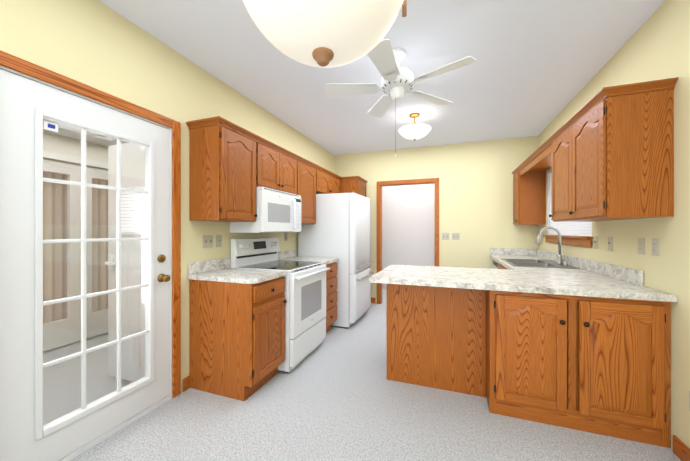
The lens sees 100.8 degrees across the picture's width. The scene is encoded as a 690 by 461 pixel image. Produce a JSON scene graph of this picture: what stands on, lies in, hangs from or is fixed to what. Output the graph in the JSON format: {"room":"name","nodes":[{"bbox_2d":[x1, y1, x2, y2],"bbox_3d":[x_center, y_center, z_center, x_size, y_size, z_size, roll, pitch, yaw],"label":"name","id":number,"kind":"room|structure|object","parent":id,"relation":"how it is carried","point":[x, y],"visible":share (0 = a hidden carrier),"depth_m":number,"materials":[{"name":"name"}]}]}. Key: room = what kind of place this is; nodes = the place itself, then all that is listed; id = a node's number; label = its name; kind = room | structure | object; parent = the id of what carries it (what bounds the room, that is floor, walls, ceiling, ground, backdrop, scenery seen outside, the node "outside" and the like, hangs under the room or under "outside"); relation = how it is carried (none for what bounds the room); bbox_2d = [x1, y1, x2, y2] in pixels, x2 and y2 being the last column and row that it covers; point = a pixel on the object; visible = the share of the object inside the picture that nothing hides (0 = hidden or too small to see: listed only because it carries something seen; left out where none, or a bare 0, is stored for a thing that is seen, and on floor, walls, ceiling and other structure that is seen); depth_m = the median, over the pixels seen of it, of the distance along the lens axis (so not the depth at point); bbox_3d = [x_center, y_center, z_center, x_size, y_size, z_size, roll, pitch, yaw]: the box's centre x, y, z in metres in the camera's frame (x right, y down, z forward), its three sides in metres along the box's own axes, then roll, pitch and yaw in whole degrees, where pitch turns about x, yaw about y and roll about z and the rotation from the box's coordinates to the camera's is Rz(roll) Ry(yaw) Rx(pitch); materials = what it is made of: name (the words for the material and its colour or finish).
{"room":"kitchen","nodes":[
{"label":"kitchen","id":0,"kind":"room"},
{"bbox_2d":[43,131,107,169],"bbox_3d":[-3.373,-0.055,2.491,0.116,2.690,4.287,0,0,20],"label":"wall","id":1,"kind":"structure","parent":0,"point":[101,157],"depth_m":3.18,"materials":[{"name":"white paint"}]},
{"bbox_2d":[43,150,107,350],"bbox_3d":[-3.046,0.230,3.297,0.082,2.120,1.970,0,0,20],"label":"door frame","id":2,"kind":"structure","parent":1,"relation":"attached to","point":[73,249],"depth_m":3.25,"materials":[{"name":"white paint"}]},
{"bbox_2d":[43,119,129,146],"bbox_3d":[-2.454,-1.052,2.155,1.842,0.039,4.055,0,0,20],"label":"ceiling","id":3,"kind":"structure","parent":0,"point":[94,136],"depth_m":3.11,"materials":[{"name":"white paint"}]},
{"bbox_2d":[0,0,334,391],"bbox_3d":[-1.370,-0.055,2.264,0.116,2.690,6.778,0,0,20],"label":"wall","id":4,"kind":"structure","parent":0,"point":[98,45],"depth_m":2.05,"materials":[{"name":"beige paint"}]},
{"bbox_2d":[0,69,169,460],"bbox_3d":[-1.485,0.244,1.766,0.121,2.030,0.888,0,0,20],"label":"french door","id":5,"kind":"structure","parent":4,"relation":"in","point":[28,107],"depth_m":1.57,"materials":[{"name":"white paint"}]},
{"bbox_2d":[0,50,180,460],"bbox_3d":[-1.536,0.219,1.785,0.131,2.142,1.049,0,0,20],"label":"door frame","id":6,"kind":"structure","parent":4,"relation":"attached to","point":[12,62],"depth_m":2.14,"materials":[{"name":"brown wood"}]},
{"bbox_2d":[105,143,144,381],"bbox_3d":[-1.752,0.261,2.360,0.645,1.988,0.082,0,0,20],"label":"storm door","id":7,"kind":"structure","parent":4,"relation":"in","point":[129,206],"depth_m":2.39,"materials":[{"name":"white paint"}]},
{"bbox_2d":[203,235,212,247],"bbox_3d":[-1.205,0.097,2.522,0.016,0.111,0.111,0,0,20],"label":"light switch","id":8,"kind":"object","parent":4,"relation":"attached to","point":[207,241],"visible":1,"depth_m":2.52,"materials":[{"name":"beige plastic"}]},
{"bbox_2d":[216,235,221,246],"bbox_3d":[-1.162,0.097,2.640,0.016,0.111,0.068,0,0,20],"label":"switch plate","id":9,"kind":"object","parent":4,"relation":"attached to","point":[218,240],"visible":1,"depth_m":2.63,"materials":[{"name":"beige plastic"}]},
{"bbox_2d":[186,116,258,221],"bbox_3d":[-1.040,-0.480,2.477,0.353,0.796,0.484,0,0,20],"label":"upper cabinet","id":10,"kind":"object","parent":4,"relation":"attached to","point":[222,169],"visible":1,"depth_m":2.32,"materials":[{"name":"brown wood"}]},
{"bbox_2d":[255,136,298,193],"bbox_3d":[-0.828,-0.648,3.055,0.353,0.462,0.746,0,0,20],"label":"upper cabinet","id":11,"kind":"object","parent":4,"relation":"attached to","point":[276,167],"visible":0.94,"depth_m":2.93,"materials":[{"name":"brown wood"}]},
{"bbox_2d":[230,187,300,232],"bbox_3d":[-0.792,-0.193,3.045,0.430,0.429,0.736,0,0,20],"label":"microwave","id":12,"kind":"object","parent":11,"relation":"attached to","point":[277,211],"visible":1,"depth_m":2.80,"materials":[{"name":"white"}]},
{"bbox_2d":[296,156,316,223],"bbox_3d":[-0.613,-0.480,3.647,0.353,0.796,0.511,0,0,20],"label":"upper cabinet","id":13,"kind":"object","parent":4,"relation":"attached to","point":[306,180],"visible":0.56,"depth_m":3.60,"materials":[{"name":"brown wood"}]},
{"bbox_2d":[316,165,340,193],"bbox_3d":[-0.371,-0.705,4.309,0.353,0.348,0.898,0,0,20],"label":"upper cabinet","id":14,"kind":"object","parent":4,"relation":"attached to","point":[327,181],"visible":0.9,"depth_m":4.16,"materials":[{"name":"brown wood"}]},
{"bbox_2d":[43,288,680,460],"bbox_3d":[-0.997,1.349,2.950,7.512,0.119,9.249,0,0,20],"label":"floor","id":15,"kind":"structure","parent":0,"point":[335,395],"depth_m":1.92,"materials":[{"name":"carpet"}]},
{"bbox_2d":[189,276,286,400],"bbox_3d":[-0.887,0.846,2.440,0.665,0.889,0.449,0,0,20],"label":"base cabinet","id":16,"kind":"object","parent":15,"relation":"on","point":[236,341],"visible":1,"depth_m":2.24,"materials":[{"name":"brown wood"}]},
{"bbox_2d":[188,258,286,283],"bbox_3d":[-0.897,0.331,2.439,0.646,0.134,0.464,0,0,20],"label":"countertop","id":17,"kind":"structure","parent":16,"relation":"on","point":[219,270],"depth_m":2.39,"materials":[{"name":"stone"}]},
{"bbox_2d":[231,238,329,372],"bbox_3d":[-0.635,0.688,2.988,0.746,1.204,0.736,0,0,20],"label":"range","id":18,"kind":"object","parent":15,"relation":"on","point":[305,308],"visible":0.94,"depth_m":2.81,"materials":[{"name":"white metal"}]},
{"bbox_2d":[326,262,336,332],"bbox_3d":[-0.465,0.845,3.596,0.665,0.889,0.507,0,0,20],"label":"base cabinet","id":19,"kind":"object","parent":15,"relation":"on","point":[331,296],"visible":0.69,"depth_m":3.53,"materials":[{"name":"brown wood"}]},
{"bbox_2d":[278,250,338,264],"bbox_3d":[-0.472,0.331,3.607,0.646,0.134,0.530,0,0,20],"label":"countertop","id":20,"kind":"structure","parent":19,"relation":"on","point":[289,255],"depth_m":3.66,"materials":[{"name":"laminate"}]},
{"bbox_2d":[298,192,373,328],"bbox_3d":[-0.095,0.390,4.222,0.881,1.800,0.845,0,0,20],"label":"refrigerator","id":21,"kind":"object","parent":15,"relation":"on","point":[340,228],"visible":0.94,"depth_m":3.81,"materials":[{"name":"white painted metal"},{"name":"white plastic"}]},
{"bbox_2d":[386,284,485,396],"bbox_3d":[0.841,0.853,2.659,0.777,0.875,0.680,0,0,20],"label":"panel","id":22,"kind":"object","parent":15,"relation":"on","point":[436,337],"visible":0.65,"depth_m":2.33,"materials":[{"name":"brown wood"}]},
{"bbox_2d":[369,265,540,292],"bbox_3d":[0.901,0.393,2.496,1.170,0.039,0.915,0,0,20],"label":"countertop","id":23,"kind":"structure","parent":22,"relation":"on","point":[508,279],"depth_m":2.24,"materials":[{"name":"stone"}]},
{"bbox_2d":[491,260,497,268],"bbox_3d":[2.433,0.849,4.031,0.615,0.862,0.596,0,0,20],"label":"dishwasher","id":24,"kind":"object","parent":15,"relation":"on","point":[495,264],"visible":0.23,"depth_m":4.13,"materials":[{"name":"white metal"}]},
{"bbox_2d":[498,263,506,268],"bbox_3d":[2.122,0.853,3.171,0.651,0.875,1.213,0,0,20],"label":"base cabinet","id":25,"kind":"object","parent":15,"relation":"on","point":[500,266],"visible":0.06,"depth_m":3.59,"materials":[{"name":"brown wood"}]},
{"bbox_2d":[490,248,676,301],"bbox_3d":[2.076,0.343,3.034,0.642,0.139,2.732,0,0,20],"label":"countertop","id":26,"kind":"structure","parent":25,"relation":"on","point":[590,278],"depth_m":2.13,"materials":[{"name":"stone"}]},
{"bbox_2d":[500,258,579,268],"bbox_3d":[2.159,0.459,3.263,0.560,0.186,0.860,0,0,20],"label":"sink","id":27,"kind":"object","parent":26,"relation":"in","point":[541,263],"visible":0.4,"depth_m":3.27,"materials":[{"name":"silver metal"}]},
{"bbox_2d":[535,227,567,265],"bbox_3d":[2.257,0.161,3.126,0.266,0.408,0.270,0,0,20],"label":"faucet","id":28,"kind":"object","parent":26,"relation":"on","point":[560,259],"visible":1,"depth_m":3.16,"materials":[{"name":"silver metal"}]},
{"bbox_2d":[486,290,670,447],"bbox_3d":[1.610,0.853,2.222,0.962,0.875,0.873,0,0,20],"label":"base cabinet","id":29,"kind":"object","parent":15,"relation":"on","point":[599,365],"visible":1,"depth_m":1.82,"materials":[{"name":"brown wood"}]},
{"bbox_2d":[98,0,664,154],"bbox_3d":[-0.997,-1.448,2.950,7.512,0.096,9.249,0,0,20],"label":"ceiling","id":30,"kind":"structure","parent":0,"point":[535,67],"depth_m":2.39,"materials":[{"name":"white paint"}]},
{"bbox_2d":[243,0,406,67],"bbox_3d":[-0.069,-0.947,0.845,0.492,0.904,0.510,0,0,20],"label":"pendant light","id":31,"kind":"object","parent":30,"relation":"hanging from","point":[325,33],"visible":1,"depth_m":0.79,"materials":[{"name":"frosted glass"},{"name":"bronze metal"}]},
{"bbox_2d":[324,39,475,157],"bbox_3d":[0.396,-0.984,2.223,1.123,0.830,1.089,0,0,20],"label":"ceiling fan","id":32,"kind":"object","parent":30,"relation":"hanging from","point":[397,82],"visible":1,"depth_m":2.20,"materials":[{"name":"white plastic"},{"name":"white painted metal"}]},
{"bbox_2d":[398,113,430,140],"bbox_3d":[0.840,-1.239,3.449,0.386,0.320,0.390,0,0,20],"label":"semi-flush ceiling light","id":33,"kind":"object","parent":30,"relation":"attached to","point":[414,130],"visible":1,"depth_m":3.36,"materials":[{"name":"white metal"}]},
{"bbox_2d":[382,184,434,287],"bbox_3d":[1.526,-0.056,6.162,2.906,2.690,0.116,0,0,20],"label":"wall","id":34,"kind":"structure","parent":0,"point":[408,224],"depth_m":6.16,"materials":[{"name":"white paint"}]},
{"bbox_2d":[335,136,537,302],"bbox_3d":[1.336,-0.055,4.823,3.447,2.690,0.116,0,0,20],"label":"wall","id":35,"kind":"structure","parent":0,"point":[476,195],"depth_m":4.55,"materials":[{"name":"beige paint"}]},
{"bbox_2d":[340,176,367,196],"bbox_3d":[0.017,0.205,4.952,0.643,2.169,0.539,0,0,20],"label":"upper cabinet","id":36,"kind":"object","parent":35,"relation":"attached to","point":[354,184],"visible":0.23,"depth_m":4.70,"materials":[{"name":"brown wood"}]},
{"bbox_2d":[377,178,438,303],"bbox_3d":[1.070,0.213,4.911,1.048,2.152,0.131,0,0,20],"label":"door frame","id":37,"kind":"structure","parent":35,"relation":"attached to","point":[381,184],"depth_m":4.96,"materials":[{"name":"brown wood"}]},
{"bbox_2d":[442,233,448,239],"bbox_3d":[1.635,0.096,4.643,0.111,0.111,0.016,0,0,20],"label":"switch plate","id":38,"kind":"object","parent":35,"relation":"attached to","point":[445,236],"visible":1,"depth_m":4.65,"materials":[{"name":"beige plastic"}]},
{"bbox_2d":[452,233,458,239],"bbox_3d":[1.780,0.096,4.590,0.111,0.111,0.016,0,0,20],"label":"switch plate","id":39,"kind":"object","parent":35,"relation":"attached to","point":[455,236],"visible":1,"depth_m":4.59,"materials":[{"name":"beige plastic"}]},
{"bbox_2d":[538,0,689,449],"bbox_3d":[1.783,-0.054,1.114,0.116,2.690,6.778,0,0,20],"label":"wall","id":40,"kind":"structure","parent":0,"point":[655,46],"depth_m":1.73,"materials":[{"name":"beige paint"}]},
{"bbox_2d":[183,297,689,460],"bbox_3d":[0.206,1.240,1.689,3.240,0.101,6.546,0,0,20],"label":"baseboard","id":41,"kind":"structure","parent":40,"relation":"attached to","point":[681,450],"depth_m":1.63,"materials":[{"name":"brown wood"}]},
{"bbox_2d":[512,168,545,224],"bbox_3d":[2.621,-0.481,4.106,0.353,0.796,0.345,0,0,20],"label":"upper cabinet","id":42,"kind":"object","parent":40,"relation":"attached to","point":[529,198],"visible":0.98,"depth_m":3.95,"materials":[{"name":"brown wood"}]},
{"bbox_2d":[517,138,551,175],"bbox_3d":[2.332,-0.816,3.298,0.343,0.126,1.369,0,0,20],"label":"valance","id":43,"kind":"object","parent":40,"relation":"attached to","point":[539,159],"visible":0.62,"depth_m":3.34,"materials":[{"name":"brown wood"}]},
{"bbox_2d":[543,170,592,247],"bbox_3d":[2.523,-0.313,3.215,0.164,0.938,1.328,0,0,20],"label":"window","id":44,"kind":"structure","parent":40,"relation":"in","point":[583,241],"depth_m":3.25,"materials":[{"name":"brown wood"}]},
{"bbox_2d":[550,173,590,235],"bbox_3d":[2.528,-0.354,3.214,0.019,0.817,1.241,0,0,20],"label":"window blinds","id":45,"kind":"object","parent":44,"relation":"attached to","point":[575,228],"visible":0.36,"depth_m":3.17,"materials":[{"name":"white plastic"}]},
{"bbox_2d":[594,236,597,248],"bbox_3d":[2.237,0.106,2.552,0.016,0.111,0.068,0,0,20],"label":"switch plate","id":46,"kind":"object","parent":40,"relation":"attached to","point":[595,242],"visible":1,"depth_m":2.54,"materials":[{"name":"beige plastic"}]},
{"bbox_2d":[608,237,612,250],"bbox_3d":[2.154,0.106,2.325,0.016,0.111,0.068,0,0,20],"label":"switch plate","id":47,"kind":"object","parent":40,"relation":"attached to","point":[610,243],"visible":1,"depth_m":2.32,"materials":[{"name":"beige plastic"}]},
{"bbox_2d":[549,77,677,221],"bbox_3d":[1.918,-0.480,2.177,0.353,0.796,1.020,0,0,20],"label":"upper cabinet","id":48,"kind":"object","parent":40,"relation":"attached to","point":[612,152],"visible":1,"depth_m":1.76,"materials":[{"name":"brown wood"}]},
{"bbox_2d":[638,238,644,254],"bbox_3d":[2.022,0.106,1.952,0.008,0.111,0.068,0,0,20],"label":"electrical outlet","id":49,"kind":"object","parent":40,"relation":"attached to","point":[641,245],"visible":1,"depth_m":1.94,"materials":[{"name":"beige plastic"}]},
{"bbox_2d":[652,238,659,255],"bbox_3d":[1.972,0.106,1.816,0.008,0.111,0.068,0,0,20],"label":"electrical outlet","id":50,"kind":"object","parent":40,"relation":"attached to","point":[655,247],"visible":1,"depth_m":1.81,"materials":[{"name":"beige plastic"}]},
{"label":"outside","id":51,"kind":"structure","parent":0,"visible":0},
{"bbox_2d":[43,159,107,322],"bbox_3d":[-3.280,0.090,3.382,0.029,2.518,2.317,0,0,20],"label":"curtain","id":52,"kind":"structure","parent":51,"point":[53,226],"depth_m":3.31,"materials":[{"name":"beige fabric"}]}
]}

